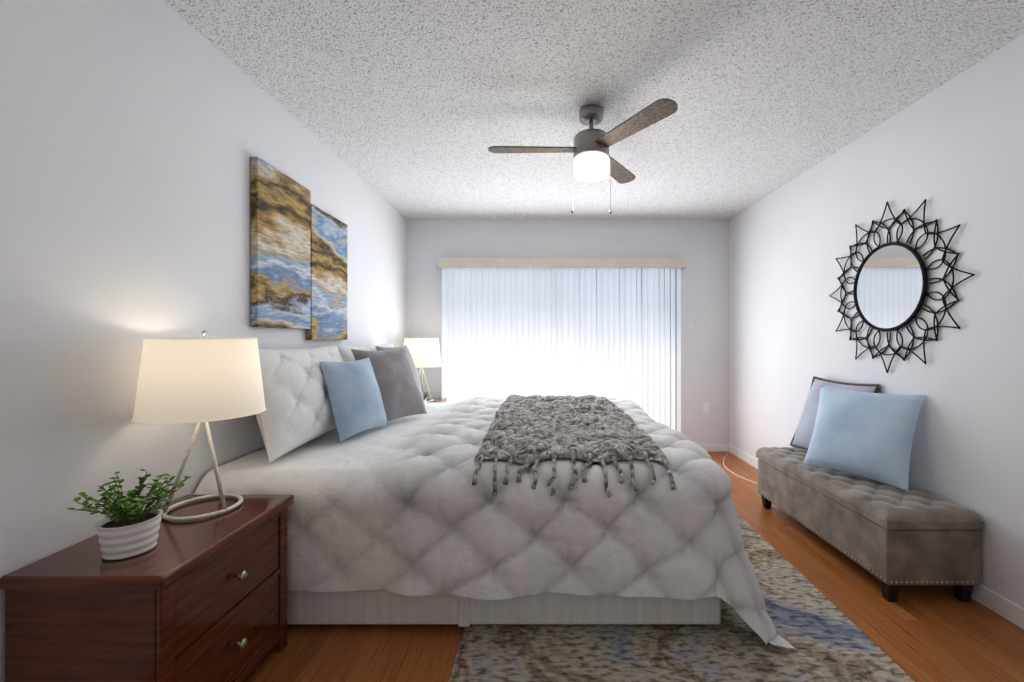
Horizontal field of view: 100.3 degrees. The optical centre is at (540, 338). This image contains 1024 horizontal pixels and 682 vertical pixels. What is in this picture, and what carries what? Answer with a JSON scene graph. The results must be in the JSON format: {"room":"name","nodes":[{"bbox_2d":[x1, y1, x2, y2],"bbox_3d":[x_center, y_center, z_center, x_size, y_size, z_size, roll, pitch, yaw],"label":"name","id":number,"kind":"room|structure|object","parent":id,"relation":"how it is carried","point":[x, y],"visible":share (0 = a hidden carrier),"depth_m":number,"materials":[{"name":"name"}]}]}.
{"room":"bedroom","nodes":[
{"label":"bedroom","id":0,"kind":"room"},
{"bbox_2d":[0,0,407,681],"bbox_3d":[-1.450,-0.030,1.792,0.100,2.440,5.585,0,0,0],"label":"wall","id":1,"kind":"structure","parent":0,"point":[136,136],"depth_m":1.42,"materials":[{"name":"paint"}]},
{"bbox_2d":[251,157,310,328],"bbox_3d":[-1.379,-0.465,2.288,0.035,0.820,0.475,0,0,0],"label":"canvas art","id":2,"kind":"object","parent":1,"relation":"attached to","point":[280,249],"visible":1,"depth_m":2.22,"materials":[{"name":"fabric"}]},
{"bbox_2d":[306,204,346,339],"bbox_3d":[-1.379,-0.395,2.770,0.035,0.810,0.470,0,0,0],"label":"canvas art","id":3,"kind":"object","parent":1,"relation":"attached to","point":[328,276],"visible":0.85,"depth_m":2.73,"materials":[{"name":"fabric"}]},
{"bbox_2d":[408,220,728,443],"bbox_3d":[0.290,-0.030,4.535,3.380,2.440,0.100,0,0,0],"label":"wall","id":4,"kind":"structure","parent":0,"point":[701,247],"depth_m":4.49,"materials":[{"name":"paint"}]},
{"bbox_2d":[439,258,685,431],"bbox_3d":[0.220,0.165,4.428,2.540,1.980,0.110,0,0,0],"label":"vertical blinds","id":5,"kind":"object","parent":4,"relation":"attached to","point":[525,327],"visible":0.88,"depth_m":4.43,"materials":[{"name":"white"}]},
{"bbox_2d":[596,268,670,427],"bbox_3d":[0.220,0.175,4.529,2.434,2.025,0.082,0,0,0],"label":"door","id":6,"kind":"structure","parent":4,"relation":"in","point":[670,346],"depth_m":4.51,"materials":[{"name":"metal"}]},
{"bbox_2d":[703,403,709,413],"bbox_3d":[1.735,0.733,4.479,0.070,0.115,0.008,0,0,0],"label":"electrical outlet plate","id":7,"kind":"object","parent":4,"relation":"attached to","point":[706,408],"visible":1,"depth_m":4.48,"materials":[{"name":"plastic"}]},
{"bbox_2d":[698,444,727,451],"bbox_3d":[1.710,1.147,4.479,0.500,0.085,0.012,0,0,0],"label":"baseboard","id":8,"kind":"structure","parent":4,"relation":"attached to","point":[708,447],"depth_m":4.47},
{"bbox_2d":[162,0,1023,219],"bbox_3d":[0.290,-1.300,1.792,3.580,0.100,5.585,0,0,0],"label":"ceiling","id":9,"kind":"structure","parent":0,"point":[412,109],"depth_m":2.08,"materials":[{"name":"white paint"}]},
{"bbox_2d":[488,98,677,213],"bbox_3d":[0.162,-0.965,2.340,0.901,0.567,0.968,0,0,0],"label":"ceiling fan","id":10,"kind":"object","parent":9,"relation":"hanging from","point":[594,161],"visible":1,"depth_m":2.27,"materials":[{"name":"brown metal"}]},
{"bbox_2d":[243,452,1023,681],"bbox_3d":[0.290,1.240,1.792,3.580,0.100,5.585,0,0,0],"label":"floor","id":11,"kind":"structure","parent":0,"point":[928,633],"depth_m":1.71,"materials":[{"name":"brown wood"}]},
{"bbox_2d":[0,495,293,681],"bbox_3d":[-1.171,0.900,1.381,0.434,0.580,0.585,0,0,0],"label":"nightstand","id":12,"kind":"object","parent":11,"relation":"on","point":[203,600],"visible":1,"depth_m":1.16,"materials":[{"name":"brown wood"}]},
{"bbox_2d":[67,469,190,559],"bbox_3d":[-1.166,0.495,1.222,0.300,0.224,0.250,0,0,0],"label":"plant","id":13,"kind":"object","parent":12,"relation":"on","point":[128,530],"visible":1,"depth_m":1.20,"materials":[{"name":"green plant"}]},
{"bbox_2d":[132,330,265,521],"bbox_3d":[-1.204,0.289,1.525,0.374,0.637,0.374,0,0,0],"label":"lamp","id":14,"kind":"object","parent":12,"relation":"on","point":[200,381],"visible":1,"depth_m":1.40,"materials":[{"name":"fabric"}]},
{"bbox_2d":[426,398,446,402],"bbox_3d":[-1.171,0.900,4.085,0.434,0.580,0.582,0,0,0],"label":"nightstand","id":15,"kind":"object","parent":11,"relation":"on","point":[438,400],"depth_m":4.21,"materials":[{"name":"brown wood"}]},
{"bbox_2d":[404,335,440,402],"bbox_3d":[-1.155,0.289,4.130,0.374,0.637,0.374,0,0,0],"label":"lamp","id":16,"kind":"object","parent":15,"relation":"on","point":[425,352],"visible":0.75,"depth_m":3.99,"materials":[{"name":"fabric"}]},
{"bbox_2d":[423,391,429,402],"bbox_3d":[-1.076,0.546,3.877,0.155,0.122,0.141,0,0,0],"label":"plant","id":17,"kind":"object","parent":15,"relation":"on","point":[424,396],"visible":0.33,"depth_m":3.87,"materials":[{"name":"green plant"}]},
{"bbox_2d":[448,514,914,681],"bbox_3d":[0.505,1.185,2.200,1.675,0.008,2.541,0,0,0],"label":"rug","id":18,"kind":"object","parent":11,"relation":"on","point":[822,634],"visible":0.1,"depth_m":1.62,"materials":[{"name":"multicoloured fabric"}]},
{"bbox_2d":[194,394,795,648],"bbox_3d":[-0.220,0.785,2.695,2.330,0.767,2.230,0,0,0],"label":"bed","id":19,"kind":"object","parent":18,"relation":"on","point":[515,509],"visible":0.92,"depth_m":1.71,"materials":[{"name":"fabric"}]},
{"bbox_2d":[256,345,342,462],"bbox_3d":[-1.226,0.285,2.270,0.246,0.485,0.924,0,0,0],"label":"bed pillow","id":20,"kind":"object","parent":19,"relation":"on","point":[296,413],"visible":0.81,"depth_m":1.98,"materials":[{"name":"white fabric"}]},
{"bbox_2d":[319,358,386,441],"bbox_3d":[-1.038,0.322,2.400,0.217,0.411,0.447,0,0,0],"label":"bed pillow","id":21,"kind":"object","parent":19,"relation":"on","point":[355,398],"visible":1,"depth_m":2.29,"materials":[{"name":"blue fabric"}]},
{"bbox_2d":[338,343,393,361],"bbox_3d":[-1.224,0.285,3.200,0.254,0.485,0.924,0,0,0],"label":"bed pillow","id":22,"kind":"object","parent":19,"relation":"on","point":[346,353],"visible":0.1,"depth_m":2.81,"materials":[{"name":"white fabric"}]},
{"bbox_2d":[351,347,426,421],"bbox_3d":[-0.978,0.296,2.799,0.224,0.464,0.502,0,0,23],"label":"bed pillow","id":23,"kind":"object","parent":19,"relation":"on","point":[400,392],"visible":0.73,"depth_m":2.74,"materials":[{"name":"grey fabric"}]},
{"bbox_2d":[375,345,423,400],"bbox_3d":[-1.078,0.290,3.300,0.207,0.476,0.500,0,0,8],"label":"bed pillow","id":24,"kind":"object","parent":19,"relation":"on","point":[378,348],"visible":0.21,"depth_m":3.38,"materials":[{"name":"white fabric"}]},
{"bbox_2d":[471,394,676,497],"bbox_3d":[0.132,0.510,2.566,0.825,0.217,1.871,0,0,0],"label":"throw blanket","id":25,"kind":"object","parent":19,"relation":"on","point":[533,446],"depth_m":1.79,"materials":[{"name":"grey fabric"}]},
{"bbox_2d":[723,454,757,483],"bbox_3d":[1.810,1.185,3.775,0.245,0.007,1.253,0,0,0],"label":"cord","id":26,"kind":"object","parent":11,"relation":"on","point":[734,473],"visible":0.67,"depth_m":3.74,"materials":[{"name":"plastic"}]},
{"bbox_2d":[756,447,983,601],"bbox_3d":[1.752,0.977,2.475,0.429,0.426,1.166,0,0,0],"label":"bench","id":27,"kind":"object","parent":11,"relation":"on","point":[892,538],"visible":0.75,"depth_m":1.99,"materials":[{"name":"fabric"}]},
{"bbox_2d":[790,376,879,449],"bbox_3d":[1.860,0.511,2.740,0.226,0.489,0.549,0,0,0],"label":"pillow","id":28,"kind":"object","parent":27,"relation":"on","point":[802,437],"visible":0.44,"depth_m":2.83,"materials":[{"name":"grey fabric"}]},
{"bbox_2d":[803,385,924,490],"bbox_3d":[1.772,0.523,2.378,0.226,0.467,0.520,0,0,-27],"label":"pillow","id":29,"kind":"object","parent":27,"relation":"on","point":[868,435],"visible":1,"depth_m":2.29,"materials":[{"name":"blue fabric"}]},
{"bbox_2d":[729,34,1023,607],"bbox_3d":[2.030,-0.030,1.792,0.100,2.440,5.585,0,0,0],"label":"wall","id":30,"kind":"structure","parent":0,"point":[951,151],"depth_m":2.17,"materials":[{"name":"paint"}]},
{"bbox_2d":[728,444,1023,629],"bbox_3d":[1.972,1.147,1.792,0.015,0.085,5.385,0,0,0],"label":"baseboard","id":31,"kind":"structure","parent":30,"relation":"attached to","point":[1005,608],"depth_m":1.86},
{"bbox_2d":[829,199,974,372],"bbox_3d":[1.964,-0.290,2.420,0.026,0.972,0.972,0,0,0],"label":"sunburst mirror","id":32,"kind":"object","parent":30,"relation":"attached to","point":[889,291],"visible":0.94,"depth_m":2.37,"materials":[{"name":"black metal"}]}
]}

